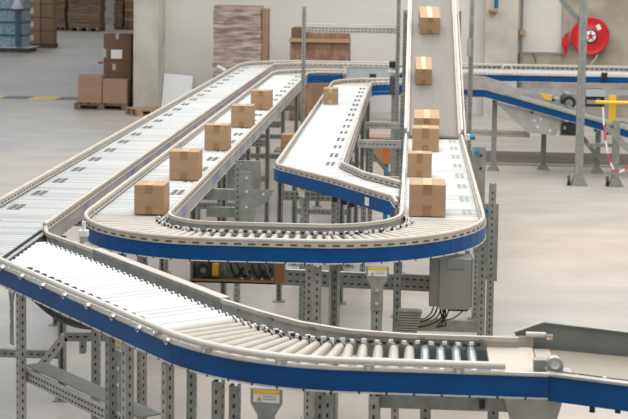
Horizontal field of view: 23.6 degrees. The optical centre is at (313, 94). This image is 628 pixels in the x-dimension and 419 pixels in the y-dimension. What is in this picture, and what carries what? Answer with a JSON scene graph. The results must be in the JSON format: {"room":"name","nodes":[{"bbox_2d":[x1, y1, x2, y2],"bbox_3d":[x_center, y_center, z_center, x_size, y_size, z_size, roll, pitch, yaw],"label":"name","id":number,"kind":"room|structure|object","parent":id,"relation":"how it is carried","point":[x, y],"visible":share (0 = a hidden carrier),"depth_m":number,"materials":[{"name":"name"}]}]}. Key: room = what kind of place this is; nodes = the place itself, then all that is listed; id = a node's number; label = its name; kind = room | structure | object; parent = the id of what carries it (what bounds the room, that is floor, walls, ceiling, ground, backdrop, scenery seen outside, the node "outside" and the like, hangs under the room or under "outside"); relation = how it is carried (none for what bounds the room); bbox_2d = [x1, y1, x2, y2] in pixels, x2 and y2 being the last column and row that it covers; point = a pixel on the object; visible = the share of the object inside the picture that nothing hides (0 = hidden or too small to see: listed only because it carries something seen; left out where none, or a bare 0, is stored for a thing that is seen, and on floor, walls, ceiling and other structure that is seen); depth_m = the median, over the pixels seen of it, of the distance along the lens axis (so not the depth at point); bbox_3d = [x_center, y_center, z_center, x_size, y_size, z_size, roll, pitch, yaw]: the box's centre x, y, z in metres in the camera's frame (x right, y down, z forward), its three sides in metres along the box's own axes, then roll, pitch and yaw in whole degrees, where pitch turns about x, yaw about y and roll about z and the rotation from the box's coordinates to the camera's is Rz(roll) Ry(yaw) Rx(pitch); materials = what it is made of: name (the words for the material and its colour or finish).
{"room":"distribution center","nodes":[
{"label":"distribution center","id":0,"kind":"room"},
{"bbox_2d":[104,0,115,17],"bbox_3d":[-18.238,-8.583,87.152,35.859,8.000,0.300,1,5,4],"label":"wall","id":1,"kind":"structure","parent":0,"point":[109,4],"depth_m":86.88,"materials":[{"name":"paint"}]},
{"bbox_2d":[133,0,164,106],"bbox_3d":[-3.619,-3.669,33.325,0.550,8.000,1.200,1,5,4],"label":"wall pillar","id":2,"kind":"structure","parent":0,"point":[149,15],"depth_m":32.98,"materials":[{"name":"concrete"}]},
{"bbox_2d":[0,18,627,418],"bbox_3d":[-11.103,-0.631,44.454,56.000,0.200,93.000,1,5,4],"label":"floor","id":3,"kind":"structure","parent":0,"point":[562,256],"depth_m":17.77,"materials":[{"name":"concrete"}]},
{"bbox_2d":[0,96,33,98],"bbox_3d":[-7.114,0.062,35.996,0.655,0.004,0.800,1,5,4],"label":"floor marking","id":4,"kind":"object","parent":3,"relation":"on","point":[6,97],"depth_m":35.95,"materials":[{"name":"white paint"}]},
{"bbox_2d":[0,0,38,52],"bbox_3d":[-10.729,-2.785,53.864,1.330,2.460,1.570,1,5,4],"label":"pallet","id":5,"kind":"object","parent":3,"relation":"on","point":[15,21],"visible":1,"depth_m":53.53,"materials":[{"name":"teal plastic"}]},
{"bbox_2d":[30,43,57,47],"bbox_3d":[-10.370,-1.875,56.771,1.200,0.150,0.800,1,5,4],"label":"pallet","id":6,"kind":"object","parent":3,"relation":"on","point":[55,45],"visible":0.64,"depth_m":56.37,"materials":[{"name":"brown wood"}]},
{"bbox_2d":[30,30,40,43],"bbox_3d":[-10.598,-2.191,56.715,0.660,0.480,0.688,1,5,4],"label":"cardboard box","id":7,"kind":"object","parent":6,"relation":"on","point":[35,37],"visible":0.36,"depth_m":56.37,"materials":[{"name":"brown cardboard"}]},
{"bbox_2d":[30,17,42,30],"bbox_3d":[-10.591,-2.689,56.671,0.660,0.480,0.688,1,5,4],"label":"cardboard box","id":8,"kind":"object","parent":7,"relation":"on","point":[35,24],"visible":0.44,"depth_m":56.33,"materials":[{"name":"brown cardboard"}]},
{"bbox_2d":[30,4,40,16],"bbox_3d":[-10.585,-3.187,56.628,0.660,0.480,0.688,1,5,4],"label":"cardboard box","id":9,"kind":"object","parent":8,"relation":"on","point":[35,11],"visible":0.34,"depth_m":56.29,"materials":[{"name":"brown cardboard"}]},
{"bbox_2d":[30,0,40,3],"bbox_3d":[-10.578,-3.685,56.584,0.660,0.480,0.688,1,5,4],"label":"cardboard box","id":10,"kind":"object","parent":9,"relation":"on","point":[31,1],"visible":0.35,"depth_m":56.26,"materials":[{"name":"brown cardboard"}]},
{"bbox_2d":[41,30,56,43],"bbox_3d":[-10.018,-2.181,56.696,0.460,0.480,0.650,1,5,4],"label":"cardboard box","id":11,"kind":"object","parent":6,"relation":"on","point":[47,37],"visible":0.89,"depth_m":56.38,"materials":[{"name":"brown cardboard"}]},
{"bbox_2d":[41,17,56,30],"bbox_3d":[-10.011,-2.679,56.652,0.460,0.480,0.650,1,5,4],"label":"cardboard box","id":12,"kind":"object","parent":11,"relation":"on","point":[47,23],"visible":1,"depth_m":56.34,"materials":[{"name":"brown cardboard"}]},
{"bbox_2d":[41,4,56,16],"bbox_3d":[-10.005,-3.177,56.609,0.460,0.480,0.650,1,5,4],"label":"cardboard box","id":13,"kind":"object","parent":12,"relation":"on","point":[47,10],"visible":0.99,"depth_m":56.29,"materials":[{"name":"brown cardboard"}]},
{"bbox_2d":[41,0,56,3],"bbox_3d":[-9.998,-3.675,56.565,0.460,0.480,0.650,1,5,4],"label":"cardboard box","id":14,"kind":"object","parent":13,"relation":"on","point":[42,1],"visible":1,"depth_m":56.26,"materials":[{"name":"brown cardboard"}]},
{"bbox_2d":[29,96,59,99],"bbox_3d":[-6.455,0.075,35.953,0.655,0.004,0.800,1,5,4],"label":"floor marking","id":15,"kind":"object","parent":3,"relation":"on","point":[34,97],"depth_m":36.02,"materials":[{"name":"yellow paint"}]},
{"bbox_2d":[56,0,68,30],"bbox_3d":[-12.008,-4.119,70.922,0.857,2.110,1.100,1,5,4],"label":"stack","id":16,"kind":"object","parent":3,"relation":"on","point":[62,5],"visible":0.52,"depth_m":70.43,"materials":[{"name":"brown cardboard"}]},
{"bbox_2d":[55,97,77,99],"bbox_3d":[-5.797,0.088,35.910,0.655,0.004,0.800,1,5,4],"label":"floor marking","id":17,"kind":"object","parent":3,"relation":"on","point":[60,98],"depth_m":35.87,"materials":[{"name":"white paint"}]},
{"bbox_2d":[67,0,105,31],"bbox_3d":[-10.686,-4.073,70.535,1.591,2.121,1.100,1,5,4],"label":"stack","id":18,"kind":"object","parent":3,"relation":"on","point":[82,15],"visible":1,"depth_m":70.05,"materials":[{"name":"brown cardboard"}]},
{"bbox_2d":[74,101,132,110],"bbox_3d":[-4.687,0.224,33.734,1.200,0.144,1.000,1,5,4],"label":"pallet","id":19,"kind":"object","parent":3,"relation":"on","point":[77,106],"visible":0.52,"depth_m":33.27,"materials":[{"name":"brown wood"}]},
{"bbox_2d":[78,74,105,102],"bbox_3d":[-4.952,-0.139,33.469,0.530,0.614,0.400,1,5,4],"label":"cardboard box","id":20,"kind":"object","parent":19,"relation":"on","point":[90,86],"visible":0.89,"depth_m":33.28,"materials":[{"name":"brown cardboard"}]},
{"bbox_2d":[98,61,132,101],"bbox_3d":[-4.477,-0.318,33.862,0.780,0.914,0.465,1,5,4],"label":"cardboard box","id":21,"kind":"object","parent":19,"relation":"on","point":[112,69],"visible":0.52,"depth_m":33.61,"materials":[{"name":"cardboard"}]},
{"bbox_2d":[101,33,132,60],"bbox_3d":[-4.412,-1.078,33.791,0.670,0.610,0.465,1,5,4],"label":"cardboard box","id":22,"kind":"object","parent":21,"relation":"on","point":[117,46],"visible":0.88,"depth_m":33.57,"materials":[{"name":"cardboard"}]},
{"bbox_2d":[103,78,129,103],"bbox_3d":[-4.396,-0.086,33.406,0.550,0.534,0.400,1,5,4],"label":"cardboard box","id":23,"kind":"object","parent":19,"relation":"on","point":[115,90],"visible":1,"depth_m":33.21,"materials":[{"name":"brown cardboard"}]},
{"bbox_2d":[113,0,124,29],"bbox_3d":[-9.354,-4.189,72.749,0.562,2.005,1.100,1,5,4],"label":"stack","id":24,"kind":"object","parent":3,"relation":"on","point":[119,6],"visible":0.81,"depth_m":72.28,"materials":[{"name":"brown cardboard"}]},
{"bbox_2d":[125,0,133,29],"bbox_3d":[-8.570,-4.198,72.429,0.950,2.100,1.030,1,5,4],"label":"stack","id":25,"kind":"object","parent":3,"relation":"on","point":[129,4],"visible":0.35,"depth_m":71.99,"materials":[{"name":"cardboard"}]},
{"bbox_2d":[125,106,161,115],"bbox_3d":[-3.590,0.350,32.464,0.800,0.144,0.600,-2,6,-30],"label":"pallet","id":26,"kind":"object","parent":3,"relation":"on","point":[144,110],"visible":0.71,"depth_m":32.26,"materials":[{"name":"brown wood"}]},
{"bbox_2d":[161,73,192,105],"bbox_3d":[-3.061,-0.065,33.529,0.640,0.800,0.560,1,5,4],"label":"board","id":27,"kind":"object","parent":3,"relation":"on","point":[175,86],"visible":0.61,"depth_m":33.56,"materials":[{"name":"white plastic"}]},
{"bbox_2d":[92,69,344,302],"bbox_3d":[-0.606,0.889,19.004,1.262,1.500,15.309,1,5,4],"label":"conveyor","id":28,"kind":"object","parent":3,"relation":"on","point":[241,184],"visible":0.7,"depth_m":14.66,"materials":[{"name":"metal"}]},
{"bbox_2d":[134,180,169,214],"bbox_3d":[-1.242,0.784,11.498,0.228,0.224,0.264,1,5,4],"label":"cardboard box","id":29,"kind":"object","parent":28,"relation":"on","point":[150,196],"visible":1,"depth_m":11.37,"materials":[{"name":"brown cardboard"}]},
{"bbox_2d":[169,148,202,179],"bbox_3d":[-1.135,0.612,13.312,0.258,0.252,0.254,1,5,4],"label":"cardboard box","id":30,"kind":"object","parent":28,"relation":"on","point":[184,163],"visible":0.91,"depth_m":13.19,"materials":[{"name":"brown cardboard"}]},
{"bbox_2d":[204,122,230,149],"bbox_3d":[-0.988,0.426,15.439,0.245,0.257,0.254,1,5,4],"label":"cardboard box","id":31,"kind":"object","parent":28,"relation":"on","point":[217,136],"visible":0.92,"depth_m":15.32,"materials":[{"name":"brown cardboard"}]},
{"bbox_2d":[231,103,254,126],"bbox_3d":[-0.833,0.240,17.621,0.254,0.252,0.284,1,5,4],"label":"cardboard box","id":32,"kind":"object","parent":28,"relation":"on","point":[242,115],"visible":0.94,"depth_m":17.48,"materials":[{"name":"brown cardboard"}]},
{"bbox_2d":[251,89,272,109],"bbox_3d":[-0.687,0.056,19.768,0.264,0.247,0.304,1,5,4],"label":"cardboard box","id":33,"kind":"object","parent":28,"relation":"on","point":[262,99],"visible":0.88,"depth_m":19.62,"materials":[{"name":"brown cardboard"}]},
{"bbox_2d":[274,147,283,152],"bbox_3d":[-0.312,0.729,19.902,0.400,0.029,0.400,1,5,4],"label":"plate","id":34,"kind":"object","parent":28,"relation":"on","point":[277,149],"visible":0.36,"depth_m":19.71,"materials":[{"name":"metal"}]},
{"bbox_2d":[281,133,294,148],"bbox_3d":[-0.330,0.614,19.893,0.200,0.200,0.200,1,5,4],"label":"cardboard box","id":35,"kind":"object","parent":34,"relation":"on","point":[285,137],"visible":0.51,"depth_m":19.79,"materials":[{"name":"brown cardboard"}]},
{"bbox_2d":[212,5,269,77],"bbox_3d":[-1.546,-0.700,31.848,1.142,2.400,0.670,1,5,4],"label":"stack","id":36,"kind":"object","parent":3,"relation":"on","point":[241,33],"visible":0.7,"depth_m":31.50,"materials":[{"name":"cardboard"}]},
{"bbox_2d":[0,221,547,418],"bbox_3d":[-0.734,1.799,8.582,1.449,1.500,4.726,-4,7,-44],"label":"conveyor","id":37,"kind":"object","parent":3,"relation":"on","point":[80,286],"visible":1,"depth_m":7.79,"materials":[{"name":"metal"}]},
{"bbox_2d":[26,362,160,417],"bbox_3d":[-1.337,1.730,8.866,0.140,0.136,1.745,-2,6,-31],"label":"tray","id":38,"kind":"object","parent":37,"relation":"on","point":[110,409],"depth_m":8.83,"materials":[{"name":"grey paint"}]},
{"bbox_2d":[82,206,486,418],"bbox_3d":[-0.250,1.633,10.850,3.001,1.450,1.363,1,5,4],"label":"conveyor","id":39,"kind":"object","parent":3,"relation":"on","point":[143,237],"visible":0.85,"depth_m":10.46,"materials":[{"name":"metal"}]},
{"bbox_2d":[190,261,285,283],"bbox_3d":[-0.527,1.223,10.433,0.650,0.150,0.140,1,5,4],"label":"equipment box","id":40,"kind":"object","parent":39,"relation":"attached to","point":[200,271],"visible":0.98,"depth_m":10.40,"materials":[{"name":"metal"}]},
{"bbox_2d":[418,253,473,330],"bbox_3d":[0.911,1.403,10.640,0.431,0.545,0.206,1,5,4],"label":"electrical cabinet","id":41,"kind":"object","parent":39,"relation":"hanging from","point":[451,277],"visible":0.9,"depth_m":10.54,"materials":[{"name":"grey metal"}]},
{"bbox_2d":[395,308,421,332],"bbox_3d":[0.654,1.603,10.464,0.197,0.227,0.045,1,5,4],"label":"cable tray","id":42,"kind":"object","parent":41,"relation":"attached to","point":[408,320],"visible":0.83,"depth_m":10.44,"materials":[{"name":"metal"}]},
{"bbox_2d":[0,60,627,401],"bbox_3d":[1.891,0.971,18.775,7.848,1.445,20.012,1,5,4],"label":"conveyor","id":43,"kind":"object","parent":3,"relation":"on","point":[58,198],"visible":0.64,"depth_m":14.30,"materials":[{"name":"grey paint"}]},
{"bbox_2d":[289,26,350,120],"bbox_3d":[0.123,-0.449,31.828,1.260,1.950,0.830,1,5,4],"label":"stack","id":44,"kind":"object","parent":3,"relation":"on","point":[319,46],"visible":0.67,"depth_m":31.43,"materials":[{"name":"brown wood"}]},
{"bbox_2d":[313,83,329,106],"bbox_3d":[0.243,0.213,29.729,0.500,1.000,0.500,1,5,4],"label":"cardboard box","id":45,"kind":"object","parent":3,"relation":"on","point":[317,87],"visible":0.04,"depth_m":29.47,"materials":[{"name":"brown cardboard"}]},
{"bbox_2d":[272,78,401,320],"bbox_3d":[0.890,1.002,18.271,2.078,1.445,12.884,1,5,4],"label":"conveyor","id":46,"kind":"object","parent":3,"relation":"on","point":[318,159],"visible":0.86,"depth_m":15.31,"materials":[{"name":"metal"}]},
{"bbox_2d":[323,87,337,103],"bbox_3d":[0.231,0.011,20.608,0.193,0.217,0.224,1,5,4],"label":"cardboard box","id":47,"kind":"object","parent":46,"relation":"on","point":[330,94],"visible":1,"depth_m":20.50,"materials":[{"name":"brown cardboard"}]},
{"bbox_2d":[300,0,400,189],"bbox_3d":[0.503,0.027,20.994,1.440,2.900,0.110,1,5,4],"label":"frame","id":48,"kind":"object","parent":3,"relation":"on","point":[316,29],"visible":0.7,"depth_m":20.91,"materials":[{"name":"metal"}]},
{"bbox_2d":[343,66,391,155],"bbox_3d":[0.932,0.258,26.197,0.820,1.545,0.762,1,5,4],"label":"conveyor","id":49,"kind":"object","parent":3,"relation":"on","point":[349,71],"visible":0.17,"depth_m":25.82,"materials":[{"name":"metal"}]},
{"bbox_2d":[369,134,390,161],"bbox_3d":[1.135,0.900,25.352,0.420,0.420,0.400,1,5,4],"label":"cardboard box","id":50,"kind":"object","parent":3,"relation":"on","point":[378,151],"visible":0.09,"depth_m":25.16,"materials":[{"name":"brown cardboard"}]},
{"bbox_2d":[382,138,390,219],"bbox_3d":[0.931,1.097,19.398,0.100,1.060,0.100,1,5,4],"label":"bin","id":51,"kind":"object","parent":3,"relation":"on","point":[386,151],"visible":0.45,"depth_m":19.32,"materials":[{"name":"orange plastic"}]},
{"bbox_2d":[388,61,400,175],"bbox_3d":[1.184,0.435,22.291,0.180,1.880,0.200,1,5,4],"label":"post","id":52,"kind":"object","parent":3,"relation":"on","point":[392,64],"visible":0.64,"depth_m":22.24,"materials":[{"name":"grey metal"}]},
{"bbox_2d":[399,0,474,162],"bbox_3d":[1.593,-0.375,20.212,0.882,3.868,7.540,1,5,4],"label":"conveyor","id":53,"kind":"object","parent":3,"relation":"on","point":[444,48],"visible":0.58,"depth_m":18.51,"materials":[{"name":"metal"}]},
{"bbox_2d":[415,57,431,84],"bbox_3d":[1.333,-0.297,18.291,0.193,0.317,0.445,1,5,2],"label":"cardboard box","id":54,"kind":"object","parent":53,"relation":"on","point":[423,65],"visible":1,"depth_m":18.13,"materials":[{"name":"brown cardboard"}]},
{"bbox_2d":[418,6,439,33],"bbox_3d":[1.528,-0.992,19.874,0.263,0.347,0.472,1,5,1],"label":"cardboard box","id":55,"kind":"object","parent":53,"relation":"on","point":[429,17],"visible":1,"depth_m":19.71,"materials":[{"name":"brown cardboard"}]},
{"bbox_2d":[391,133,498,335],"bbox_3d":[1.159,1.296,13.941,0.862,1.620,5.552,1,5,4],"label":"conveyor","id":56,"kind":"object","parent":3,"relation":"on","point":[465,181],"visible":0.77,"depth_m":12.27,"materials":[{"name":"metal"}]},
{"bbox_2d":[407,151,431,176],"bbox_3d":[0.963,0.628,13.680,0.220,0.215,0.204,1,5,4],"label":"cardboard box","id":57,"kind":"object","parent":56,"relation":"on","point":[419,163],"visible":1,"depth_m":13.58,"materials":[{"name":"brown cardboard"}]},
{"bbox_2d":[412,125,438,150],"bbox_3d":[1.161,0.449,15.623,0.275,0.238,0.324,1,5,4],"label":"cardboard box","id":58,"kind":"object","parent":56,"relation":"on","point":[424,137],"visible":0.97,"depth_m":15.47,"materials":[{"name":"brown cardboard"}]},
{"bbox_2d":[414,109,439,124],"bbox_3d":[1.246,0.332,16.608,0.275,0.303,0.469,1,5,4],"label":"cardboard box","id":59,"kind":"object","parent":56,"relation":"on","point":[426,116],"visible":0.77,"depth_m":16.41,"materials":[{"name":"brown cardboard"}]},
{"bbox_2d":[409,178,445,216],"bbox_3d":[0.877,0.792,11.628,0.279,0.244,0.364,1,5,4],"label":"cardboard box","id":60,"kind":"object","parent":56,"relation":"on","point":[427,196],"visible":1,"depth_m":11.45,"materials":[{"name":"brown cardboard"}]},
{"bbox_2d":[466,0,474,161],"bbox_3d":[2.178,-0.438,20.841,0.135,3.900,0.120,1,5,4],"label":"post","id":61,"kind":"object","parent":3,"relation":"on","point":[470,41],"visible":0.77,"depth_m":20.82,"materials":[{"name":"metal"}]},
{"bbox_2d":[399,64,627,94],"bbox_3d":[4.136,0.272,26.067,5.550,1.629,0.930,1,5,4],"label":"conveyor","id":62,"kind":"object","parent":3,"relation":"on","point":[507,72],"visible":0.42,"depth_m":25.70,"materials":[{"name":"metal"}]},
{"bbox_2d":[473,65,627,71],"bbox_3d":[4.844,-0.444,26.328,4.200,0.080,0.192,1,5,4],"label":"rail","id":63,"kind":"object","parent":62,"relation":"on","point":[480,67],"depth_m":26.31,"materials":[{"name":"metal"}]},
{"bbox_2d":[585,87,605,106],"bbox_3d":[4.655,0.011,25.119,0.320,0.290,1.040,1,5,4],"label":"control box","id":64,"kind":"object","parent":62,"relation":"attached to","point":[591,93],"visible":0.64,"depth_m":24.64,"materials":[{"name":"black plastic"}]},
{"bbox_2d":[461,74,627,172],"bbox_3d":[4.052,0.469,24.088,3.451,1.580,0.750,1,5,4],"label":"conveyor","id":65,"kind":"object","parent":3,"relation":"on","point":[543,118],"visible":0.9,"depth_m":23.89,"materials":[{"name":"metal"}]},
{"bbox_2d":[540,90,575,110],"bbox_3d":[4.066,0.095,25.096,0.650,0.290,0.980,1,5,4],"label":"motor","id":66,"kind":"object","parent":65,"relation":"attached to","point":[566,98],"visible":0.77,"depth_m":24.69,"materials":[{"name":"grey metal"}]},
{"bbox_2d":[471,151,627,167],"bbox_3d":[6.667,1.153,25.570,8.000,0.032,1.670,1,5,4],"label":"trim","id":67,"kind":"structure","parent":3,"relation":"on","point":[559,159],"depth_m":25.59,"materials":[{"name":"metal"}]},
{"bbox_2d":[479,320,627,418],"bbox_3d":[1.822,1.943,7.380,2.054,1.493,0.678,1,5,4],"label":"conveyor","id":68,"kind":"object","parent":3,"relation":"on","point":[585,365],"visible":0.86,"depth_m":7.33,"materials":[{"name":"grey metal"}]},
{"bbox_2d":[559,0,627,186],"bbox_3d":[4.343,-0.157,22.565,1.358,3.100,0.330,1,5,4],"label":"support frame","id":69,"kind":"object","parent":3,"relation":"on","point":[577,179],"visible":0.99,"depth_m":22.65,"materials":[{"name":"metal"}]},
{"bbox_2d":[587,95,627,121],"bbox_3d":[5.028,0.696,22.905,1.740,1.360,0.150,1,5,4],"label":"barrier","id":70,"kind":"object","parent":3,"relation":"on","point":[612,102],"visible":0.96,"depth_m":22.93,"materials":[{"name":"yellow metal"}]},
{"bbox_2d":[602,107,627,172],"bbox_3d":[4.624,0.677,22.332,0.697,0.985,0.006,1,5,4],"label":"barrier tape","id":71,"kind":"object","parent":70,"relation":"hanging from","point":[620,171],"visible":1,"depth_m":22.36,"materials":[{"name":"red plastic"},{"name":"white plastic"}]},
{"bbox_2d":[165,0,561,113],"bbox_3d":[6.457,-3.510,33.113,19.590,8.000,0.300,1,5,4],"label":"wall","id":72,"kind":"structure","parent":0,"point":[189,41],"depth_m":33.54,"materials":[{"name":"paint"}]},
{"bbox_2d":[518,0,525,107],"bbox_3d":[4.605,-1.530,33.133,0.130,4.000,0.250,1,5,4],"label":"pipe","id":73,"kind":"object","parent":72,"relation":"attached to","point":[522,32],"visible":0.53,"depth_m":33.04,"materials":[{"name":"grey metal"}]},
{"bbox_2d":[523,52,562,61],"bbox_3d":[5.049,-0.829,33.081,0.890,0.230,0.050,1,5,4],"label":"conduit","id":74,"kind":"object","parent":73,"relation":"attached to","point":[523,52],"visible":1,"depth_m":33.07,"materials":[{"name":"grey metal"}]},
{"bbox_2d":[517,53,561,110],"bbox_3d":[4.970,-0.222,33.276,0.988,1.380,0.139,1,5,4],"label":"trim","id":75,"kind":"structure","parent":72,"relation":"attached to","point":[527,58],"depth_m":33.18,"materials":[{"name":"concrete"}]},
{"bbox_2d":[482,0,518,116],"bbox_3d":[4.154,-3.525,32.914,0.720,8.000,0.399,1,5,4],"label":"wall","id":76,"kind":"structure","parent":0,"point":[500,27],"depth_m":32.91,"materials":[{"name":"concrete"}]},
{"bbox_2d":[488,0,497,11],"bbox_3d":[3.913,-1.972,32.742,0.204,0.310,0.244,1,5,4],"label":"wall lamp","id":77,"kind":"object","parent":76,"relation":"attached to","point":[495,1],"visible":1,"depth_m":32.64,"materials":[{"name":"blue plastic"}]},
{"bbox_2d":[560,0,627,117],"bbox_3d":[10.863,-3.405,32.614,10.730,8.000,0.119,1,5,4],"label":"wall","id":78,"kind":"structure","parent":0,"point":[614,13],"depth_m":33.06,"materials":[{"name":"concrete"}]},
{"bbox_2d":[562,32,569,54],"bbox_3d":[5.532,-1.134,33.004,0.173,0.500,0.250,1,5,4],"label":"valve","id":79,"kind":"object","parent":78,"relation":"attached to","point":[565,41],"visible":1,"depth_m":32.93,"materials":[{"name":"red paint"}]},
{"bbox_2d":[571,17,609,65],"bbox_3d":[6.052,-1.122,32.922,0.840,1.175,0.295,1,5,4],"label":"hose reel","id":80,"kind":"object","parent":78,"relation":"attached to","point":[598,35],"visible":0.8,"depth_m":32.82,"materials":[{"name":"red paint"}]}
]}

